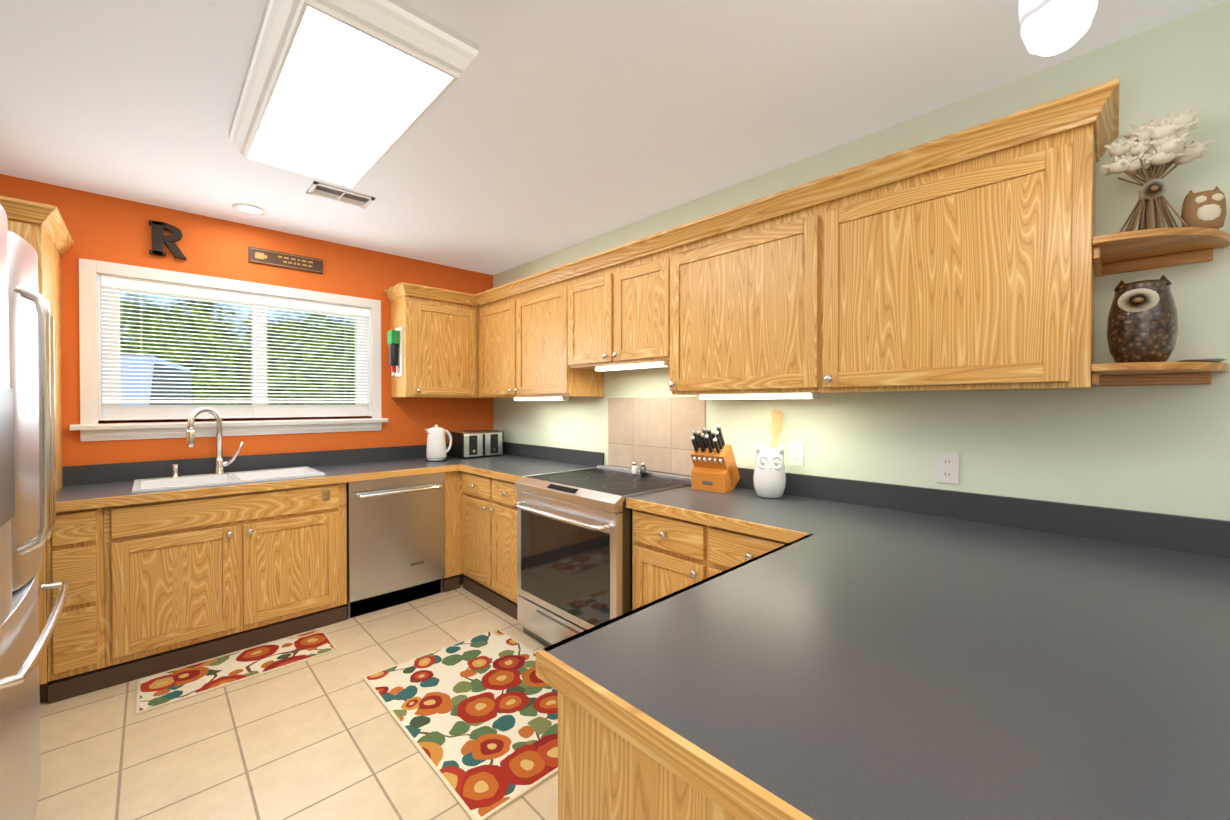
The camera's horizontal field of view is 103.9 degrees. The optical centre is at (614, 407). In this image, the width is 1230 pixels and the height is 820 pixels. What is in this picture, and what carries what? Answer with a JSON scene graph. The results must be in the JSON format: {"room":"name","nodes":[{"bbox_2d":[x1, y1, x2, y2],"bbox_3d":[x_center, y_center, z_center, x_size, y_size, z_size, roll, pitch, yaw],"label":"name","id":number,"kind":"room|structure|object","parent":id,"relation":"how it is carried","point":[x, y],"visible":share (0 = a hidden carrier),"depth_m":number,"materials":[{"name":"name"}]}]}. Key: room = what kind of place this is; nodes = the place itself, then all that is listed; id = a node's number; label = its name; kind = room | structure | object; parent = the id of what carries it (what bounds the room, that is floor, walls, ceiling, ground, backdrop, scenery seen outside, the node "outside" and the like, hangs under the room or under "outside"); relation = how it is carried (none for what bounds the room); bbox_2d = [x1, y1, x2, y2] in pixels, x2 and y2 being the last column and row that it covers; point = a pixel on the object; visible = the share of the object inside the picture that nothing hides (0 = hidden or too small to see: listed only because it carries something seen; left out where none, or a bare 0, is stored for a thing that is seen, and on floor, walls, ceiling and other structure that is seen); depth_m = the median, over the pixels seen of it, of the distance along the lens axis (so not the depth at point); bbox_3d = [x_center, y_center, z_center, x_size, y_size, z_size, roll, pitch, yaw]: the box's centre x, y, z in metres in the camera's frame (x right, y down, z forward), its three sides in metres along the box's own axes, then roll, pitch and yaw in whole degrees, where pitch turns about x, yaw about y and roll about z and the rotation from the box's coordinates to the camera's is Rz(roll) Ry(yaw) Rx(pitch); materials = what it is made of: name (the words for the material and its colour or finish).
{"room":"kitchen","nodes":[
{"label":"kitchen","id":0,"kind":"room"},
{"bbox_2d":[0,174,492,465],"bbox_3d":[-3.397,0.073,2.307,6.200,2.527,0.150,-1,1,-44],"label":"wall","id":1,"kind":"structure","parent":0,"point":[100,227],"depth_m":3.09,"materials":[{"name":"orange paint"}]},
{"bbox_2d":[149,220,186,259],"bbox_3d":[-2.668,-1.003,2.873,0.166,0.198,0.034,-1,1,-44],"label":"letter sign","id":2,"kind":"object","parent":1,"relation":"attached to","point":[159,238],"visible":0.98,"depth_m":2.85,"materials":[{"name":"brown metal"}]},
{"bbox_2d":[70,416,387,440],"bbox_3d":[-2.372,0.122,3.183,1.630,0.112,0.112,-1,1,-44],"label":"window sill","id":3,"kind":"structure","parent":1,"relation":"attached to","point":[124,431],"depth_m":3.05,"materials":[{"name":"white wood"}]},
{"bbox_2d":[79,258,380,423],"bbox_3d":[-2.405,-0.370,3.213,1.560,0.911,0.120,-1,1,-44],"label":"window","id":4,"kind":"structure","parent":1,"relation":"in","point":[94,409],"depth_m":2.98,"materials":[{"name":"white wood"}]},
{"bbox_2d":[101,276,368,402],"bbox_3d":[-2.395,-0.388,3.202,1.396,0.711,0.046,-1,1,-44],"label":"window blinds","id":5,"kind":"object","parent":4,"relation":"attached to","point":[157,287],"visible":0.98,"depth_m":3.09,"materials":[{"name":"white plastic"}]},
{"bbox_2d":[248,246,322,273],"bbox_3d":[-2.243,-1.008,3.293,0.425,0.100,0.014,-1,1,-44],"label":"sign","id":6,"kind":"object","parent":1,"relation":"attached to","point":[281,259],"visible":1,"depth_m":3.28,"materials":[{"name":"brown wood"}]},
{"bbox_2d":[388,282,475,397],"bbox_3d":[-1.433,-0.497,3.858,0.590,0.826,0.327,-1,1,-44],"label":"upper cabinet","id":7,"kind":"object","parent":1,"relation":"attached to","point":[439,326],"depth_m":3.70,"materials":[{"name":"brown wood"}]},
{"bbox_2d":[387,327,402,376],"bbox_3d":[-1.651,-0.421,3.603,0.077,0.370,0.120,-1,1,-44],"label":"can opener","id":8,"kind":"object","parent":7,"relation":"attached to","point":[395,340],"visible":0.98,"depth_m":3.58,"materials":[{"name":"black plastic"}]},
{"bbox_2d":[34,584,557,819],"bbox_3d":[-0.570,1.415,-0.615,6.500,0.100,8.300,-1,1,-44],"label":"floor","id":9,"kind":"structure","parent":0,"point":[324,737],"depth_m":1.90,"materials":[{"name":"tile"}]},
{"bbox_2d":[0,196,67,703],"bbox_3d":[-3.050,0.224,2.094,0.796,2.234,0.640,-1,1,-44],"label":"tall cabinet","id":10,"kind":"object","parent":9,"relation":"on","point":[33,222],"depth_m":2.18,"materials":[{"name":"brown wood"}]},
{"bbox_2d":[0,204,68,819],"bbox_3d":[-2.026,0.413,1.153,0.909,1.870,0.980,-1,1,-44],"label":"refrigerator","id":11,"kind":"object","parent":9,"relation":"on","point":[27,459],"visible":1,"depth_m":1.42,"materials":[{"name":"silver metal"}]},
{"bbox_2d":[48,478,111,702],"bbox_3d":[-2.701,0.874,2.442,0.179,0.929,0.627,-1,1,-44],"label":"base cabinet","id":12,"kind":"object","parent":9,"relation":"on","point":[78,542],"depth_m":2.23,"materials":[{"name":"brown wood"}]},
{"bbox_2d":[108,462,351,686],"bbox_3d":[-2.260,0.869,2.866,1.044,0.929,0.627,-1,1,-44],"label":"base cabinet","id":13,"kind":"object","parent":9,"relation":"on","point":[203,564],"depth_m":2.60,"materials":[{"name":"brown wood"}]},
{"bbox_2d":[136,628,337,714],"bbox_3d":[-1.925,1.329,2.495,0.789,0.009,0.354,-1,1,-44],"label":"area rug","id":14,"kind":"object","parent":9,"relation":"on","point":[160,690],"visible":1,"depth_m":2.44,"materials":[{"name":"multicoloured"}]},
{"bbox_2d":[345,472,444,618],"bbox_3d":[-1.627,0.891,3.414,0.614,0.870,0.664,-1,1,-44],"label":"dishwasher","id":15,"kind":"object","parent":9,"relation":"on","point":[395,542],"visible":0.88,"depth_m":3.19,"materials":[{"name":"silver metal"}]},
{"bbox_2d":[363,628,557,819],"bbox_3d":[-0.576,1.332,2.219,0.749,0.009,1.154,-1,1,-44],"label":"area rug","id":16,"kind":"object","parent":9,"relation":"on","point":[475,718],"visible":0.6,"depth_m":2.08,"materials":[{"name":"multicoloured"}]},
{"bbox_2d":[408,454,531,591],"bbox_3d":[-1.170,0.885,3.928,0.748,0.877,0.611,-1,1,-44],"label":"base cabinet","id":17,"kind":"object","parent":9,"relation":"on","point":[451,467],"depth_m":3.50,"materials":[{"name":"brown wood"}]},
{"bbox_2d":[424,425,451,461],"bbox_3d":[-1.369,0.268,3.742,0.216,0.279,0.160,-1,1,-44],"label":"electric kettle","id":18,"kind":"object","parent":17,"relation":"on","point":[436,451],"visible":1,"depth_m":3.67,"materials":[{"name":"white ceramic"}]},
{"bbox_2d":[450,429,502,458],"bbox_3d":[-1.151,0.296,4.035,0.370,0.216,0.252,-1,1,-44],"label":"toaster","id":19,"kind":"object","parent":17,"relation":"on","point":[469,443],"visible":1,"depth_m":3.94,"materials":[{"name":"silver metal"}]},
{"bbox_2d":[460,462,583,619],"bbox_3d":[-0.609,0.890,3.434,0.630,0.877,0.888,-1,1,-44],"label":"base cabinet","id":20,"kind":"object","parent":9,"relation":"on","point":[488,494],"depth_m":3.24,"materials":[{"name":"brown wood"}]},
{"bbox_2d":[514,465,690,645],"bbox_3d":[-0.066,0.864,2.747,0.752,0.936,0.844,-1,1,-44],"label":"range","id":21,"kind":"object","parent":9,"relation":"on","point":[574,552],"visible":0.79,"depth_m":2.52,"materials":[{"name":"silver metal"}]},
{"bbox_2d":[632,462,636,473],"bbox_3d":[0.122,0.367,2.959,0.040,0.075,0.039,-1,1,-44],"label":"salt","id":22,"kind":"object","parent":21,"relation":"on","point":[634,468],"depth_m":2.94,"materials":[{"name":"white ceramic"}]},
{"bbox_2d":[637,462,645,474],"bbox_3d":[0.171,0.368,2.929,0.040,0.075,0.039,-1,1,-44],"label":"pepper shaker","id":23,"kind":"object","parent":21,"relation":"on","point":[642,468],"depth_m":2.92,"materials":[{"name":"silver metal"}]},
{"bbox_2d":[624,490,879,629],"bbox_3d":[0.606,0.902,2.172,0.628,0.877,0.909,-1,1,-44],"label":"base cabinet","id":24,"kind":"object","parent":9,"relation":"on","point":[686,544],"depth_m":1.98,"materials":[{"name":"brown wood"}]},
{"bbox_2d":[690,425,739,492],"bbox_3d":[0.504,0.251,2.476,0.186,0.338,0.254,0,1,38],"label":"knife block","id":25,"kind":"object","parent":24,"relation":"on","point":[715,469],"visible":1,"depth_m":2.42,"materials":[{"name":"orange wood"}]},
{"bbox_2d":[753,410,785,497],"bbox_3d":[0.741,0.215,2.291,0.173,0.414,0.157,-1,1,-44],"label":"utensil holder","id":26,"kind":"object","parent":24,"relation":"on","point":[769,477],"visible":1,"depth_m":2.24,"materials":[{"name":"white ceramic"}]},
{"bbox_2d":[540,598,1229,819],"bbox_3d":[0.329,0.916,0.690,0.417,0.879,0.840,-1,1,-44],"label":"base cabinet","id":27,"kind":"object","parent":9,"relation":"on","point":[818,648],"depth_m":0.66,"materials":[{"name":"grey laminate"}]},
{"bbox_2d":[696,562,1229,789],"bbox_3d":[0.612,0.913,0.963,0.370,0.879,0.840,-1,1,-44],"label":"countertop","id":28,"kind":"structure","parent":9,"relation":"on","point":[1168,717],"depth_m":0.81,"materials":[{"name":"grey laminate"}]},
{"bbox_2d":[772,542,1229,681],"bbox_3d":[0.847,0.911,1.190,0.283,0.879,0.840,-1,1,-44],"label":"base cabinet","id":29,"kind":"object","parent":9,"relation":"on","point":[1182,645],"depth_m":1.03,"materials":[{"name":"grey laminate"}]},
{"bbox_2d":[0,0,1226,274],"bbox_3d":[-0.570,-1.211,-0.640,6.500,0.100,8.300,-1,1,-44],"label":"ceiling","id":30,"kind":"structure","parent":0,"point":[540,128],"depth_m":1.86,"materials":[{"name":"white paint"}]},
{"bbox_2d":[232,204,266,214],"bbox_3d":[-2.195,-1.191,2.891,0.168,0.007,0.168,-1,1,-44],"label":"recessed light","id":31,"kind":"object","parent":30,"relation":"in","point":[249,209],"visible":0.98,"depth_m":2.89,"materials":[{"name":"white plastic"}]},
{"bbox_2d":[306,181,374,208],"bbox_3d":[-1.534,-1.188,2.695,0.300,0.009,0.180,-1,1,-44],"label":"ceiling vent","id":32,"kind":"object","parent":30,"relation":"in","point":[318,189],"visible":1,"depth_m":2.68,"materials":[{"name":"white metal"}]},
{"bbox_2d":[228,0,479,188],"bbox_3d":[-1.058,-1.132,1.827,0.530,0.105,1.230,-1,1,-44],"label":"ceiling light fixture","id":33,"kind":"object","parent":30,"relation":"attached to","point":[347,93],"visible":1,"depth_m":1.60,"materials":[{"name":"white plastic"}]},
{"bbox_2d":[1019,0,1097,55],"bbox_3d":[0.874,-0.943,0.948,0.120,0.466,0.120,-1,1,-44],"label":"pendant light","id":34,"kind":"object","parent":30,"relation":"hanging from","point":[1050,27],"visible":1,"depth_m":0.93,"materials":[{"name":"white glass"}]},
{"bbox_2d":[493,0,1229,520],"bbox_3d":[1.664,0.080,1.629,0.150,2.527,8.150,-1,1,-44],"label":"wall","id":35,"kind":"structure","parent":0,"point":[1153,448],"depth_m":1.66,"materials":[{"name":"green paint"}]},
{"bbox_2d":[476,282,511,397],"bbox_3d":[-0.798,-0.497,3.832,0.328,0.826,0.538,-1,1,-44],"label":"upper cabinet","id":36,"kind":"object","parent":35,"relation":"attached to","point":[493,307],"depth_m":3.75,"materials":[{"name":"brown wood"}]},
{"bbox_2d":[512,266,563,397],"bbox_3d":[-0.401,-0.493,3.419,0.328,0.826,0.607,-1,1,-44],"label":"upper cabinet","id":37,"kind":"object","parent":35,"relation":"attached to","point":[538,300],"depth_m":3.32,"materials":[{"name":"brown wood"}]},
{"bbox_2d":[552,426,557,440],"bbox_3d":[-0.466,0.198,3.723,0.012,0.118,0.072,-1,1,-44],"label":"light switch","id":38,"kind":"object","parent":35,"relation":"attached to","point":[554,433],"visible":1,"depth_m":3.72,"materials":[{"name":"white plastic"}]},
{"bbox_2d":[564,231,663,397],"bbox_3d":[0.103,-0.488,2.897,0.328,0.826,0.845,-1,1,-44],"label":"upper cabinet","id":39,"kind":"object","parent":35,"relation":"attached to","point":[614,298],"depth_m":2.79,"materials":[{"name":"brown wood"}]},
{"bbox_2d":[608,397,705,475],"bbox_3d":[0.232,0.162,3.001,0.008,0.455,0.796,-1,1,-44],"label":"tile backsplash","id":40,"kind":"structure","parent":35,"relation":"attached to","point":[654,434],"depth_m":2.98,"materials":[{"name":"beige tile"}]},
{"bbox_2d":[664,182,817,397],"bbox_3d":[0.666,-0.482,2.312,0.328,0.826,0.778,-1,1,-44],"label":"upper cabinet","id":41,"kind":"object","parent":35,"relation":"attached to","point":[740,282],"depth_m":2.16,"materials":[{"name":"brown wood"}]},
{"bbox_2d":[789,441,803,466],"bbox_3d":[0.878,0.221,2.331,0.008,0.118,0.072,-1,1,-44],"label":"outlet","id":42,"kind":"object","parent":35,"relation":"attached to","point":[796,453],"visible":1,"depth_m":2.33,"materials":[{"name":"white plastic"}]},
{"bbox_2d":[936,452,958,483],"bbox_3d":[1.305,0.236,1.888,0.008,0.118,0.072,-1,1,-44],"label":"outlet","id":43,"kind":"object","parent":35,"relation":"attached to","point":[947,467],"visible":1,"depth_m":1.89,"materials":[{"name":"white plastic"}]},
{"bbox_2d":[816,86,1103,393],"bbox_3d":[1.203,-0.476,1.755,0.328,0.826,0.770,-1,1,-44],"label":"upper cabinet","id":44,"kind":"object","parent":35,"relation":"attached to","point":[969,260],"depth_m":1.57,"materials":[{"name":"brown wood"}]},
{"bbox_2d":[1107,275,1177,362],"bbox_3d":[1.521,-0.252,1.391,0.142,0.248,0.140,-1,1,-44],"label":"owl figurine","id":45,"kind":"object","parent":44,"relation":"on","point":[1142,323],"visible":0.94,"depth_m":1.35,"materials":[{"name":"ceramic"}]},
{"bbox_2d":[1099,106,1214,231],"bbox_3d":[1.525,-0.657,1.361,0.212,0.335,0.217,-1,1,-44],"label":"sheaf","id":46,"kind":"object","parent":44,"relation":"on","point":[1149,152],"visible":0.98,"depth_m":1.34,"materials":[{"name":"brown plant"}]},
{"bbox_2d":[1176,358,1225,361],"bbox_3d":[1.645,-0.131,1.352,0.090,0.008,0.090,-1,1,-44],"label":"plate","id":47,"kind":"object","parent":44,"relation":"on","point":[1208,360],"visible":0.67,"depth_m":1.32,"materials":[{"name":"silver metal"}]},
{"bbox_2d":[1181,186,1226,228],"bbox_3d":[1.630,-0.550,1.333,0.061,0.120,0.081,-1,1,-44],"label":"owl figurine","id":48,"kind":"object","parent":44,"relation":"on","point":[1205,209],"visible":0.96,"depth_m":1.31,"materials":[{"name":"brown ceramic"}]},
{"label":"outside","id":49,"kind":"structure","parent":0,"visible":0},
{"bbox_2d":[120,292,354,404],"bbox_3d":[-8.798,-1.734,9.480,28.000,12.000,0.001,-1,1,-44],"label":"tree","id":50,"kind":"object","parent":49,"point":[214,333],"depth_m":10.22,"materials":[{"name":"green plant"}]},
{"label":"ground","id":51,"kind":"structure","parent":49,"visible":0},
{"bbox_2d":[121,355,192,404],"bbox_3d":[-6.074,0.088,4.686,2.620,2.270,4.540,0,1,-36],"label":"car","id":52,"kind":"object","parent":51,"relation":"on","point":[157,376],"depth_m":4.70,"materials":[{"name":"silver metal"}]}
]}

